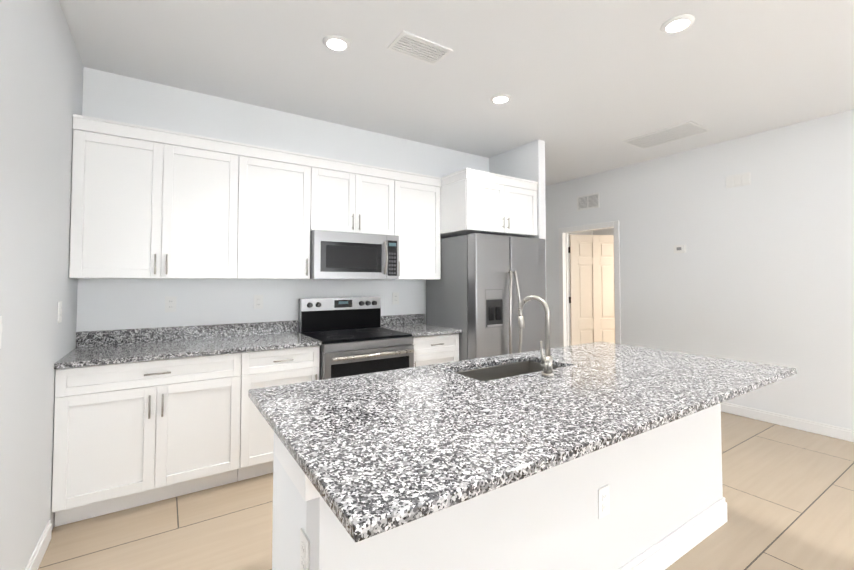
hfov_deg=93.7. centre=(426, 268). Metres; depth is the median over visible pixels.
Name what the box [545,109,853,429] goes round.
wall
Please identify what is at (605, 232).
wall
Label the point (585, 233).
wall
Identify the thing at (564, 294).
door frame
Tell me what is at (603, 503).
outlet
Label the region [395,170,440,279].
upper cabinet
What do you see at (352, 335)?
range
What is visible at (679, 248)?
thermostat
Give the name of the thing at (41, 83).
wall
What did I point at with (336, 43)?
recessed light
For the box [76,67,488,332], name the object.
wall
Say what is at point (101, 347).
countertop
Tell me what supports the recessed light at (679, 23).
in the ceiling
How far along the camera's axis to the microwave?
3.34 m
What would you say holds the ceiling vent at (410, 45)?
in the ceiling
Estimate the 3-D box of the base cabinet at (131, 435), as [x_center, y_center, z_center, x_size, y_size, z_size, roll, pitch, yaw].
[-1.766,0.995,2.674,0.983,0.884,0.618,1,-2,-33]
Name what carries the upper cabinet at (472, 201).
attached to the wall at (110, 304)
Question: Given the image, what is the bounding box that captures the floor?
[38,411,853,569]
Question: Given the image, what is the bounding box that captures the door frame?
[559,221,620,346]
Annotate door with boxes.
[568,235,614,344]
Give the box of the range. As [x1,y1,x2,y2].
[298,297,413,379]
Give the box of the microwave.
[310,230,398,279]
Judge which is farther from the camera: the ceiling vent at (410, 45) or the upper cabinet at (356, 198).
the upper cabinet at (356, 198)
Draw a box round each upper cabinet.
[69,114,248,278]
[249,146,320,278]
[321,158,396,235]
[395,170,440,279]
[440,168,537,237]
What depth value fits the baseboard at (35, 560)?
1.93 m
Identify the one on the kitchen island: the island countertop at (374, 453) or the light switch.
the island countertop at (374, 453)
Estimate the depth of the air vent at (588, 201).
5.54 m
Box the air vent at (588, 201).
[577,192,599,210]
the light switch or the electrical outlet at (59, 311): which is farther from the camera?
the electrical outlet at (59, 311)
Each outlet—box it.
[58,301,61,322]
[165,296,176,311]
[254,295,262,308]
[300,528,309,569]
[392,292,398,303]
[598,485,609,518]
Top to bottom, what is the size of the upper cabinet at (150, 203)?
0.988 m
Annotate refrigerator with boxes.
[426,233,545,360]
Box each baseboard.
[25,520,51,569]
[721,402,853,441]
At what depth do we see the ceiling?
2.71 m
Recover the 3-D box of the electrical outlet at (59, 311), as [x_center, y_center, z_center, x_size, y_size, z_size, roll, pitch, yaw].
[-2.046,0.240,2.234,0.008,0.117,0.072,1,-2,-33]
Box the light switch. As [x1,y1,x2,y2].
[0,316,1,348]
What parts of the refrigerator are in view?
panel, door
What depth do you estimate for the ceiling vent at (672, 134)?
4.01 m
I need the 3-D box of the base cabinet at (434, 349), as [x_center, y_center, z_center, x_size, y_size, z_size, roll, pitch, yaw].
[-0.091,1.029,3.771,0.525,0.884,0.618,1,-2,-33]
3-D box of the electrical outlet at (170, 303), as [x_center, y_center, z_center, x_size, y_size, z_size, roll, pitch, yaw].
[-1.903,0.262,2.974,0.072,0.117,0.008,1,-2,-33]
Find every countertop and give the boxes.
[54,314,461,368]
[248,341,796,541]
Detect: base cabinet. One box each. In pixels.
[52,352,251,526]
[252,346,319,477]
[413,333,458,366]
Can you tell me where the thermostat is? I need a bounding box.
[674,245,685,252]
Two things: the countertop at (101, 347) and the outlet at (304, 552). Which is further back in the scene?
the countertop at (101, 347)
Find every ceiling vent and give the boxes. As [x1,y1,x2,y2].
[387,30,452,65]
[622,121,710,149]
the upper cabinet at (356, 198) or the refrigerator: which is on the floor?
the refrigerator
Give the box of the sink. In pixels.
[454,361,560,381]
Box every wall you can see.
[0,0,83,569]
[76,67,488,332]
[489,139,545,258]
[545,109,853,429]
[569,231,592,345]
[593,228,613,234]
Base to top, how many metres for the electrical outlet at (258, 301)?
0.117 m
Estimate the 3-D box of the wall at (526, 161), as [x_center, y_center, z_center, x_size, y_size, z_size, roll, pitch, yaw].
[0.629,0.098,4.973,0.100,2.820,2.050,1,-2,-33]
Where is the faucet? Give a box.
[518,295,554,376]
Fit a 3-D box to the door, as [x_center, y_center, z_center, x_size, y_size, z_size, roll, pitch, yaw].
[2.515,0.509,5.944,0.744,2.035,0.439,1,-2,-33]
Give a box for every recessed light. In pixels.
[323,35,350,50]
[490,94,510,103]
[660,14,694,32]
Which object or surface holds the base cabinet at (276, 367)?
on the floor
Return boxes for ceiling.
[59,0,853,185]
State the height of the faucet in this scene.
0.371 m
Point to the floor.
(788, 493)
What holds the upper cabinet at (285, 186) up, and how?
attached to the wall at (110, 304)
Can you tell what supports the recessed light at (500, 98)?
in the ceiling
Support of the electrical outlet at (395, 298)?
attached to the wall at (110, 304)
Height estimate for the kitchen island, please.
0.883 m
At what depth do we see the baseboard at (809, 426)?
3.71 m
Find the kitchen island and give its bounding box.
[272,403,726,569]
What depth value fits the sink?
2.25 m

